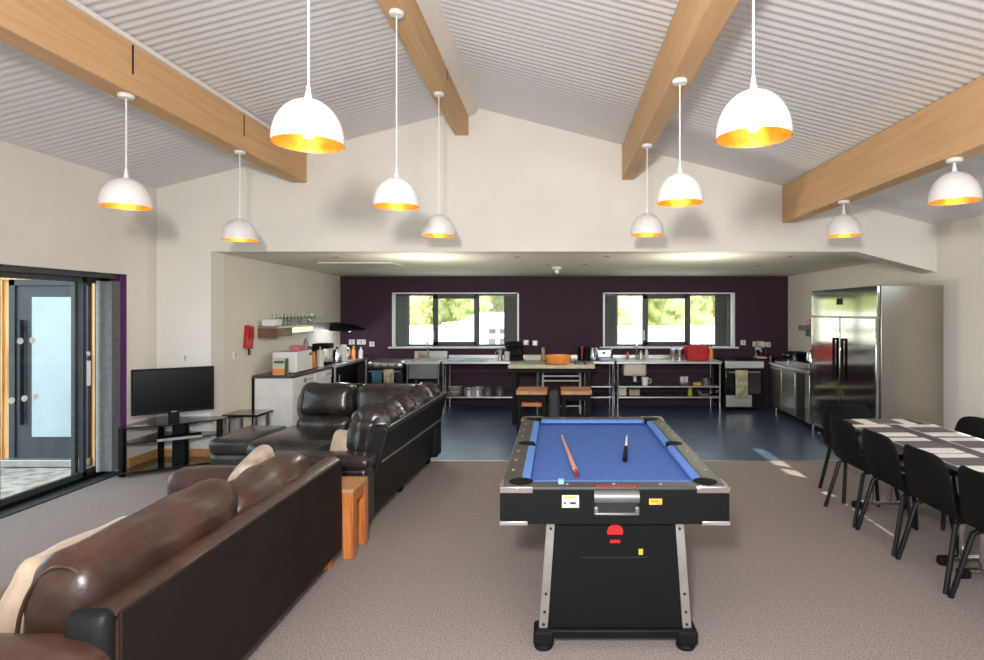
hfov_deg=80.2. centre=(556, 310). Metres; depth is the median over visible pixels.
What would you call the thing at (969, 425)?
chair
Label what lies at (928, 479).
chair
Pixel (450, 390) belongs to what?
mixing bowl
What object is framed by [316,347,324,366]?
paper roll
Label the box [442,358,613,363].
countertop
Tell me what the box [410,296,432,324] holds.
tree
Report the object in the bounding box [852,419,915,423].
placemat
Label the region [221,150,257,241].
pendant lamp
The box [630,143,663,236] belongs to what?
pendant lamp
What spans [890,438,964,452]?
placemat
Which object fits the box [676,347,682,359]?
steel canister
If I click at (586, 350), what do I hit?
kettle
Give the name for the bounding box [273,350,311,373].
microwave
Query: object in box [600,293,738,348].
window
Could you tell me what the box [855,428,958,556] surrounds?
chair
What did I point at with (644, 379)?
jug
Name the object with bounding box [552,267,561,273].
ceiling sensor
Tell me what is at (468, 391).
saucepan
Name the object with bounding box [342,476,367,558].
side table
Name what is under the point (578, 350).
bottle
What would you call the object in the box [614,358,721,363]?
countertop
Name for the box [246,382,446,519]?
sofa
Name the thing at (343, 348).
jug
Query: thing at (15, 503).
door
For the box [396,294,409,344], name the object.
vertical blind
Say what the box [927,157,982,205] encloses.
pendant lamp
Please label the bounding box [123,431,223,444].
shelf
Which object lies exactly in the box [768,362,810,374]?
countertop
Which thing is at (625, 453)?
pool cue
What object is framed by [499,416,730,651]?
pool table
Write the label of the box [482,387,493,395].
saucepan
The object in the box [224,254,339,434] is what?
wall
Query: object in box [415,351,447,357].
backsplash
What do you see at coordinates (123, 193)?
pendant lamp
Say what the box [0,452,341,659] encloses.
leather sofa
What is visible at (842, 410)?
chair
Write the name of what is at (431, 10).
trim
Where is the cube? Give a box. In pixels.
[558,478,563,483]
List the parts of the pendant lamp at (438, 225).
lamp shade, cord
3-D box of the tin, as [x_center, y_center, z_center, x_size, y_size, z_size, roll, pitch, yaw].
[2.615,1.410,10.000,0.337,0.080,0.240,0,0,0]
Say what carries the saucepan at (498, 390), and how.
on the steel table at (492, 359)
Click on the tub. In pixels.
(265, 322)
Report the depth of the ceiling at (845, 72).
4.46 m
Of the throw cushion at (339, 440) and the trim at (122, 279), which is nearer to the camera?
the throw cushion at (339, 440)
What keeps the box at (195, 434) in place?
on the tv stand
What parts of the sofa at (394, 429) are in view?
armrest, frame, frame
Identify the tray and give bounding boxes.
[544,373,578,379]
[547,397,578,403]
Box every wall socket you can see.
[182,354,188,361]
[349,340,354,344]
[357,340,365,344]
[523,340,528,344]
[680,377,687,381]
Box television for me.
[131,366,213,427]
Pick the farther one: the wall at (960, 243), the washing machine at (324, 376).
the washing machine at (324, 376)
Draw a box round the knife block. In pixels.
[308,346,315,367]
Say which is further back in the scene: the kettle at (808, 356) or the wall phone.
the kettle at (808, 356)
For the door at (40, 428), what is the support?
in the wall at (4, 282)
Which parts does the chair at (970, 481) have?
leg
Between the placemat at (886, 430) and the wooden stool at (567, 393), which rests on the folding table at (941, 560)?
the placemat at (886, 430)
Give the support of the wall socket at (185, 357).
attached to the wall at (509, 185)
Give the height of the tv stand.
0.512 m
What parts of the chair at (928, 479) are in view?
leg, leg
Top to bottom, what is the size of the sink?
1.161 m
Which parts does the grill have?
lid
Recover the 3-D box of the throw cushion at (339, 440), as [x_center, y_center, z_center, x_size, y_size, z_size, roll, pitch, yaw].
[-1.729,1.120,4.801,0.307,0.260,0.205,0,0,29]
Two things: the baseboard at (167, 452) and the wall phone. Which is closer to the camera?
the baseboard at (167, 452)
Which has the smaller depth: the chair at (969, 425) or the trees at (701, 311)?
the chair at (969, 425)
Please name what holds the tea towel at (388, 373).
hanging from the range cooker at (398, 364)
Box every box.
[157,432,201,441]
[289,345,304,350]
[524,354,540,359]
[619,388,625,395]
[628,389,639,395]
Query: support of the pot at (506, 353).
on the steel table at (492, 359)
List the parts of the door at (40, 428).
pull handle, sill, frosted pane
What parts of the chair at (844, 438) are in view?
leg, leg, leg, leg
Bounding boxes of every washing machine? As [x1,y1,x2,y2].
[293,373,313,425]
[313,369,331,382]
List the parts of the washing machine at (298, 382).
detergent drawer, panel, door, control panel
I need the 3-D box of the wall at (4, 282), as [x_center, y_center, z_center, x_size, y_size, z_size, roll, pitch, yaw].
[-6.478,0.435,6.750,3.444,2.670,0.200,0,0,0]
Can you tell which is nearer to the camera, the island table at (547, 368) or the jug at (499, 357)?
the island table at (547, 368)
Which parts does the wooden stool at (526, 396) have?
leg, rail, footboard, seat, leg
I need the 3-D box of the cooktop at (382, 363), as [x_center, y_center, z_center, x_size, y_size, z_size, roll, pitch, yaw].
[-2.900,0.915,10.120,0.620,0.136,0.720,0,0,0]
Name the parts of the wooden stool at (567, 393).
leg, seat, rail, leg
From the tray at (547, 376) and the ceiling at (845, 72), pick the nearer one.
the ceiling at (845, 72)
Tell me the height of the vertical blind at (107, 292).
2.020 m
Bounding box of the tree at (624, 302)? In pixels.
[618,296,631,324]
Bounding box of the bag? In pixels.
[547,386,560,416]
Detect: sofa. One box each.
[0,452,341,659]
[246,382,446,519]
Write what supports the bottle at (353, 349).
on the steel table at (350, 361)
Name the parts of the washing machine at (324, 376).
panel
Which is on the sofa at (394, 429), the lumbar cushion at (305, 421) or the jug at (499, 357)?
the lumbar cushion at (305, 421)
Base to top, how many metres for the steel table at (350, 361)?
0.870 m
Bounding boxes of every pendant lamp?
[98,92,152,210]
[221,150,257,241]
[270,0,344,153]
[373,8,419,209]
[422,91,454,237]
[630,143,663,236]
[656,77,703,206]
[716,0,792,147]
[826,200,861,237]
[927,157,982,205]
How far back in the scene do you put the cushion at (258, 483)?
3.22 m
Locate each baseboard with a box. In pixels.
[127,449,156,467]
[164,449,210,456]
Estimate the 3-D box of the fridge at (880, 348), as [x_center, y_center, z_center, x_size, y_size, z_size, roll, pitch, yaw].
[3.916,0.708,7.300,0.781,1.985,1.680,0,0,0]
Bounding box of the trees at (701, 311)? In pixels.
[424,296,714,324]
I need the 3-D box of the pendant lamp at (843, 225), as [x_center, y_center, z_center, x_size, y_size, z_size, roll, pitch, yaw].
[2.606,-0.843,5.270,0.300,0.315,0.300,0,0,0]
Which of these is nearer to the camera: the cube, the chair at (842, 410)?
the cube
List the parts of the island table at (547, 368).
leg, leg, leg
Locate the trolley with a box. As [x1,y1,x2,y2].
[542,373,580,414]
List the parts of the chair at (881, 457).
leg, leg, leg, leg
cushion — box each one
[0,516,126,632]
[0,583,9,599]
[15,478,237,632]
[227,445,273,481]
[228,452,310,513]
[246,425,348,455]
[296,415,350,427]
[313,443,330,450]
[330,429,347,450]
[522,445,535,478]
[530,421,538,444]
[533,480,692,481]
[541,419,643,423]
[647,421,668,445]
[667,445,700,479]
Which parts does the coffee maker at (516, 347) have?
tank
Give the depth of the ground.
6.20 m
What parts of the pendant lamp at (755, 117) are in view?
cord, bulb, lamp shade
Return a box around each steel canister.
[670,347,675,359]
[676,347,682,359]
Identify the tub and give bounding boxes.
[261,319,281,325]
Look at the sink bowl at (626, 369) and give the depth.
9.88 m
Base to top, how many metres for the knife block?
0.320 m
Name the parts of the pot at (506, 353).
pot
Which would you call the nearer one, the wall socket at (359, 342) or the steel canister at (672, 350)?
the steel canister at (672, 350)
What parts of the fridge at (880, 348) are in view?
door, handle, handle, panel, door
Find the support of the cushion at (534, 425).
on the pool table at (615, 534)
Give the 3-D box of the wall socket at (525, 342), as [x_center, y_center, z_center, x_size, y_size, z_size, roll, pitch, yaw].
[-0.561,0.570,10.491,0.100,0.090,0.017,0,0,0]
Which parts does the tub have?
lid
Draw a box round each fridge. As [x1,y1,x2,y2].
[331,363,356,382]
[811,285,942,454]
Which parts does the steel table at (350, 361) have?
leg, leg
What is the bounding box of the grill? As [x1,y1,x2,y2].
[782,351,806,362]
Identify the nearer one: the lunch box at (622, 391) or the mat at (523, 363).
the mat at (523, 363)
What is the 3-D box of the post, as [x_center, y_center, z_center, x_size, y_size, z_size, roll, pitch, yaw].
[1.704,0.420,12.200,0.280,2.700,0.260,0,0,0]
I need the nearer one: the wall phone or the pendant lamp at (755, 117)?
the pendant lamp at (755, 117)
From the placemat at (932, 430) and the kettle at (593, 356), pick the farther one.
the kettle at (593, 356)
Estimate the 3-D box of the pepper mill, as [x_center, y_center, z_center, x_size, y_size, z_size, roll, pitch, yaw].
[-0.240,0.740,10.100,0.072,0.220,0.071,0,0,0]
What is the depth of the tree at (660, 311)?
20.23 m
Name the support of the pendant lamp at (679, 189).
hanging from the beam at (695, 26)
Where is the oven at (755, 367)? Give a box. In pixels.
[714,357,763,410]
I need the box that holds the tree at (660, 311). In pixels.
[648,296,694,324]
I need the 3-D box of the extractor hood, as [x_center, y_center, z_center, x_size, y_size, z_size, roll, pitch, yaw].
[-3.671,0.274,9.875,0.502,0.148,0.950,0,0,0]
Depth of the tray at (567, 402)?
9.29 m
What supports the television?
on the tv stand
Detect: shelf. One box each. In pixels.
[118,416,227,429]
[118,457,209,474]
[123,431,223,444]
[258,323,329,337]
[798,325,810,335]
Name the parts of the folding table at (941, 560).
leg, leg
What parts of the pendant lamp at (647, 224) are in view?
lamp shade, cord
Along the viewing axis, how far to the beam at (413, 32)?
4.66 m
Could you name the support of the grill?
on the cabinet
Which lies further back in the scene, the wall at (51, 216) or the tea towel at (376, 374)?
the tea towel at (376, 374)
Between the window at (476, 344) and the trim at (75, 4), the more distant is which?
the window at (476, 344)
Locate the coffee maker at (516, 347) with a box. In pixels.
[505,341,522,359]
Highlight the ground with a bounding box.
[0,464,93,498]
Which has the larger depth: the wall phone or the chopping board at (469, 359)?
the chopping board at (469, 359)
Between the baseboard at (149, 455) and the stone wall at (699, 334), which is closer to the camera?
the baseboard at (149, 455)
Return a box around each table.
[222,410,272,433]
[316,357,368,382]
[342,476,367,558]
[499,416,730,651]
[508,361,594,424]
[843,419,983,565]
[943,457,983,578]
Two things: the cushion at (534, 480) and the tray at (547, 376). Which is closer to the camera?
the cushion at (534, 480)
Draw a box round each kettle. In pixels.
[331,347,341,362]
[582,345,589,359]
[589,346,598,360]
[805,350,810,363]
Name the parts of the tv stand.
post, post, post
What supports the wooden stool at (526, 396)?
on the floor
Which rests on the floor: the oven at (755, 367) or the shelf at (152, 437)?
the oven at (755, 367)
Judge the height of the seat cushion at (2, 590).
0.232 m
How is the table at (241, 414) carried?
on the floor
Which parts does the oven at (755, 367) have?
warming drawer, door, rail, control panel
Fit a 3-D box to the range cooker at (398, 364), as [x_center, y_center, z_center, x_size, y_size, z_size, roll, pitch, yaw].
[-2.900,1.274,10.119,0.620,0.853,0.722,0,0,0]
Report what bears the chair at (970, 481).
on the floor
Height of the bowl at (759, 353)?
0.120 m
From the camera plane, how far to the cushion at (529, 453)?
3.35 m
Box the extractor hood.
[328,322,364,331]
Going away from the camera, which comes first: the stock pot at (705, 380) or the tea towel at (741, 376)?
the tea towel at (741, 376)
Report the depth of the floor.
3.87 m
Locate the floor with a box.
[0,405,983,659]
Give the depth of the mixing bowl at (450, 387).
10.02 m
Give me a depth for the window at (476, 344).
10.63 m
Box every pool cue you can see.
[561,435,579,476]
[622,435,627,461]
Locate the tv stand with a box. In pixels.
[118,416,227,476]
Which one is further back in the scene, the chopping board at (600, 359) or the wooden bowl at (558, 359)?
the chopping board at (600, 359)
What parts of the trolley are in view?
rail, rail, rail, post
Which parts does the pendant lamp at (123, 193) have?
lamp shade, cord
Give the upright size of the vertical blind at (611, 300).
0.927 m
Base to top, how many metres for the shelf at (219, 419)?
0.012 m
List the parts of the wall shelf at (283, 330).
panel, rail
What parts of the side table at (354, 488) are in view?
leg, leg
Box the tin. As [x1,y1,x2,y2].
[698,390,718,395]
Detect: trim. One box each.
[62,0,308,153]
[112,274,126,468]
[416,0,478,116]
[431,460,838,460]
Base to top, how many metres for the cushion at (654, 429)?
0.037 m
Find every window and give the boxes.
[388,293,518,348]
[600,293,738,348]
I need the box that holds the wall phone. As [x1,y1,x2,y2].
[243,325,254,354]
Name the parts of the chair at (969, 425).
leg, leg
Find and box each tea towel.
[372,370,381,382]
[384,369,393,382]
[735,370,747,397]
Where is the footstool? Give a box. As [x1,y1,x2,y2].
[209,425,286,465]
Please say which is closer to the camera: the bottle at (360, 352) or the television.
the television
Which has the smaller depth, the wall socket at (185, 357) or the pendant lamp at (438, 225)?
the pendant lamp at (438, 225)
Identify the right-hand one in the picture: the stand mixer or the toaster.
the stand mixer
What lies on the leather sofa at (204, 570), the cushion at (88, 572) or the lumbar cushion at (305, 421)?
the cushion at (88, 572)
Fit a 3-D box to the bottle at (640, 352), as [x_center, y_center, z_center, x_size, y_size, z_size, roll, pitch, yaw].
[1.470,0.765,10.150,0.068,0.170,0.068,0,0,0]
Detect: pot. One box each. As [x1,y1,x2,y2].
[504,344,509,359]
[700,374,711,384]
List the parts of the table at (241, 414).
leg, leg, leg, leg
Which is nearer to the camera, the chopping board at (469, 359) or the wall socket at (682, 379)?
the chopping board at (469, 359)
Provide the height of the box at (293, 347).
0.075 m
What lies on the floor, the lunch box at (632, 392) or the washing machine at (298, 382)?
the washing machine at (298, 382)
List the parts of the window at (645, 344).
sill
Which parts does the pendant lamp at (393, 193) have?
lamp shade, cord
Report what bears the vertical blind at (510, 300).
attached to the window at (476, 344)
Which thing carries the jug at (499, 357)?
on the steel table at (492, 359)
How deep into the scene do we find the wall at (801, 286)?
9.25 m
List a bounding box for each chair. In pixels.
[818,401,899,503]
[824,415,913,527]
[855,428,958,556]
[895,444,965,594]
[904,416,983,530]
[948,465,983,598]
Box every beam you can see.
[0,0,306,182]
[377,0,467,134]
[622,0,738,179]
[782,75,983,222]
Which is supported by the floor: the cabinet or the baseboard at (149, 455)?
the cabinet
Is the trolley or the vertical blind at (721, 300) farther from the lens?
the vertical blind at (721, 300)
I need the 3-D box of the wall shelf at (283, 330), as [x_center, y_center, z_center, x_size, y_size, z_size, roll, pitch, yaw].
[-3.792,0.278,8.470,0.263,0.155,1.740,0,0,0]
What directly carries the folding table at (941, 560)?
on the floor
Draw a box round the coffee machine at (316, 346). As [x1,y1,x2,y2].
[312,343,333,364]
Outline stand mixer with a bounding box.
[753,341,766,358]
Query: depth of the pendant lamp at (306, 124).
2.44 m
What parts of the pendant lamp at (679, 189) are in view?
lamp shade, cord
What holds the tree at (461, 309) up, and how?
on the yard
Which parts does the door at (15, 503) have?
handle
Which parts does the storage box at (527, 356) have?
lid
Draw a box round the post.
[632,296,641,343]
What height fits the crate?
0.245 m
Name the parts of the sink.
leg, bowl, leg, leg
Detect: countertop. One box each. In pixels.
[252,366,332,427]
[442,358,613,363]
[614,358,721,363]
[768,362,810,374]
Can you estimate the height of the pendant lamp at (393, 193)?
1.295 m
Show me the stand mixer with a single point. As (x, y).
(759, 353)
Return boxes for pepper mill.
[541,347,544,359]
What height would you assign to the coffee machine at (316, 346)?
0.330 m
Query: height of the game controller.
0.026 m
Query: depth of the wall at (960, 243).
6.17 m
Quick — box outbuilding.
[410,312,503,343]
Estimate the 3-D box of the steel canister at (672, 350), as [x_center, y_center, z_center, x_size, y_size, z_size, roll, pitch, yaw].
[2.020,0.741,10.100,0.112,0.218,0.112,0,0,0]
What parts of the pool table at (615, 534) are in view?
rail, panel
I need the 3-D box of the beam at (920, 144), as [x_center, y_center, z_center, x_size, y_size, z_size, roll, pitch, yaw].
[2.626,-1.207,2.039,0.148,0.413,9.079,0,0,0]
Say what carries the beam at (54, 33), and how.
attached to the ceiling at (845, 72)
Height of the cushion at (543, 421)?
0.037 m
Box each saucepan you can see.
[464,387,472,395]
[472,386,483,395]
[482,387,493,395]
[494,386,505,395]
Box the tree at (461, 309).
[441,296,501,321]
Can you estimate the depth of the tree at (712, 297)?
21.16 m
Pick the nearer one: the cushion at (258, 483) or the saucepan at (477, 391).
the cushion at (258, 483)
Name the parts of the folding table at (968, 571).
leg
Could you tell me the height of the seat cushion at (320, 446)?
0.231 m
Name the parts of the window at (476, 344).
sill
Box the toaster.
[597,348,611,358]
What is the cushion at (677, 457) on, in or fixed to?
on the pool table at (615, 534)
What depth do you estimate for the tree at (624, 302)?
19.33 m
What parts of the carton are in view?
printed panel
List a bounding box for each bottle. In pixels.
[303,338,307,349]
[352,346,355,358]
[358,347,362,357]
[577,346,580,359]
[639,350,642,359]
[688,388,691,395]
[709,345,712,359]
[792,352,796,360]
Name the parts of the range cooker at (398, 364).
oven door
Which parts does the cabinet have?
door, door, recess panel, panel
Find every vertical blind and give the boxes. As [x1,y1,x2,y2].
[0,265,119,471]
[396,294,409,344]
[504,294,516,344]
[605,294,617,344]
[714,294,728,344]
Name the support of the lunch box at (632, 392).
on the work table at (634, 367)
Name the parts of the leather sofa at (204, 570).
armrest, panel, armrest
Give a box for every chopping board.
[446,359,467,360]
[468,359,487,360]
[599,358,616,360]
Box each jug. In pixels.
[339,345,349,360]
[495,350,502,359]
[642,377,650,384]
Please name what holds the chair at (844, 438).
on the floor
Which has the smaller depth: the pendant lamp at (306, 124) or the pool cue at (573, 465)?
the pendant lamp at (306, 124)
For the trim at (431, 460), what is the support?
attached to the wall at (509, 185)
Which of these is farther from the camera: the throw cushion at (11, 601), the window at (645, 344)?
the window at (645, 344)
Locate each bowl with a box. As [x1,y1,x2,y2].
[448,386,462,389]
[448,389,462,392]
[448,392,462,395]
[546,354,570,364]
[621,364,645,375]
[756,350,765,356]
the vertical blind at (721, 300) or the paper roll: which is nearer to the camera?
the paper roll
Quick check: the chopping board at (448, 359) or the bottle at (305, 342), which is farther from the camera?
the chopping board at (448, 359)
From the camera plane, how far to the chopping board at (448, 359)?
9.95 m
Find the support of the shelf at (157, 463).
attached to the tv stand
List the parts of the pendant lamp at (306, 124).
lamp shade, cord, bulb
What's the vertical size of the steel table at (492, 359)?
0.910 m
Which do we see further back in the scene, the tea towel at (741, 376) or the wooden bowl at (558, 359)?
the tea towel at (741, 376)
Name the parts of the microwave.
door, control panel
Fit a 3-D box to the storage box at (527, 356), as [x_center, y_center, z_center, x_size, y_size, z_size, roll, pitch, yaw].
[-0.416,0.805,10.100,0.290,0.090,0.210,0,0,0]
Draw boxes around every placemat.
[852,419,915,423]
[853,425,916,435]
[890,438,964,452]
[900,425,969,435]
[935,454,983,471]
[939,438,983,452]
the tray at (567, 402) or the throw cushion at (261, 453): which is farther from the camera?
the tray at (567, 402)
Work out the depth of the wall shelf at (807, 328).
9.28 m
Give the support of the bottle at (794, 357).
on the cabinet
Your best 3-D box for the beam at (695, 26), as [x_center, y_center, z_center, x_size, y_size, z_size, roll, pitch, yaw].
[0.806,-1.682,2.039,0.138,0.392,9.079,0,0,0]
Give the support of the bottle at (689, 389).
on the work table at (634, 367)
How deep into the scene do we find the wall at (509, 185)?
6.58 m
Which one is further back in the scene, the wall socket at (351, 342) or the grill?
the wall socket at (351, 342)
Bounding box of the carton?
[272,358,288,374]
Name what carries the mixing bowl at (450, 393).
on the steel table at (492, 359)
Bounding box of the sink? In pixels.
[405,341,447,405]
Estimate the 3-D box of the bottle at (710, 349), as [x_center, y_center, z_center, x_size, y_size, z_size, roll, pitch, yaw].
[2.673,0.720,10.050,0.070,0.260,0.070,0,0,0]
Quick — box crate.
[683,345,708,359]
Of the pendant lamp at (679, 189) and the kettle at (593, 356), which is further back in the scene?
the kettle at (593, 356)
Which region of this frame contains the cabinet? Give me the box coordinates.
[768,355,814,429]
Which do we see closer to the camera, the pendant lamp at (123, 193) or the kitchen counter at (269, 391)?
the pendant lamp at (123, 193)
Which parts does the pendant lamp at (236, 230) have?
lamp shade, cord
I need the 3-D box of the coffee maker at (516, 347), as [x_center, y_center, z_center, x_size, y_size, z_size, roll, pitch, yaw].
[-0.752,0.695,10.220,0.300,0.310,0.320,0,0,0]
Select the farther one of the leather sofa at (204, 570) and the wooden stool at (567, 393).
the wooden stool at (567, 393)
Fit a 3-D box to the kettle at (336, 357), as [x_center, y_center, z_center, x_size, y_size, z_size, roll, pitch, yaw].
[-3.542,0.705,9.329,0.169,0.250,0.196,0,0,-36]
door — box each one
[0,271,117,518]
[0,280,92,466]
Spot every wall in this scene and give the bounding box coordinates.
[0,141,156,470]
[0,278,94,464]
[157,108,936,448]
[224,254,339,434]
[340,276,787,404]
[618,325,714,343]
[788,262,919,351]
[920,215,983,429]
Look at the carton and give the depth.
7.52 m
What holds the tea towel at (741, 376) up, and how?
hanging from the oven at (755, 367)
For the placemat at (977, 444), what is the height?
0.006 m
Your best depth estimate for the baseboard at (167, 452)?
6.56 m
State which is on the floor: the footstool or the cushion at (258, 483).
the footstool
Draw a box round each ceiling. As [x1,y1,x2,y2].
[0,0,983,224]
[228,254,874,275]
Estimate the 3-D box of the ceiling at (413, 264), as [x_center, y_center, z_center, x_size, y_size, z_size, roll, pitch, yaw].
[0.193,-0.701,8.770,8.635,0.148,3.860,0,0,0]
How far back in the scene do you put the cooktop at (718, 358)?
10.10 m
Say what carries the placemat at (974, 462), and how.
on the folding table at (968, 571)
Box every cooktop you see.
[367,358,410,368]
[717,357,759,360]
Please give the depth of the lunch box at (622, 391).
9.92 m
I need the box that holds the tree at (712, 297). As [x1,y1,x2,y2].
[706,296,714,321]
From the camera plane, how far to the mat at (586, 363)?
8.78 m
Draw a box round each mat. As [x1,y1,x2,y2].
[510,362,522,364]
[522,362,535,364]
[583,362,594,364]
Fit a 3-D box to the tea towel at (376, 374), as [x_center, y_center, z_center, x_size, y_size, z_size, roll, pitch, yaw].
[-3.035,1.119,9.778,0.170,0.241,0.044,0,0,0]
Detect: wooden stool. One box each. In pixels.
[516,387,547,434]
[561,387,591,416]
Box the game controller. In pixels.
[133,424,148,426]
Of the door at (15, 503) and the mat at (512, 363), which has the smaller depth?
the door at (15, 503)
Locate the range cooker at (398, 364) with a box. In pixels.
[367,358,412,383]
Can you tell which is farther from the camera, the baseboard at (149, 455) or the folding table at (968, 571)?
the baseboard at (149, 455)
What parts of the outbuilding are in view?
pane, pane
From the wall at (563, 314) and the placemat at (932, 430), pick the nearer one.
the placemat at (932, 430)
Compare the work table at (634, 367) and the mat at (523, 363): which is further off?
the work table at (634, 367)
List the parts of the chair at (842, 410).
leg, leg, leg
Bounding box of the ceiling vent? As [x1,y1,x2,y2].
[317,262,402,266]
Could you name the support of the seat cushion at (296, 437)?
on the sofa at (394, 429)

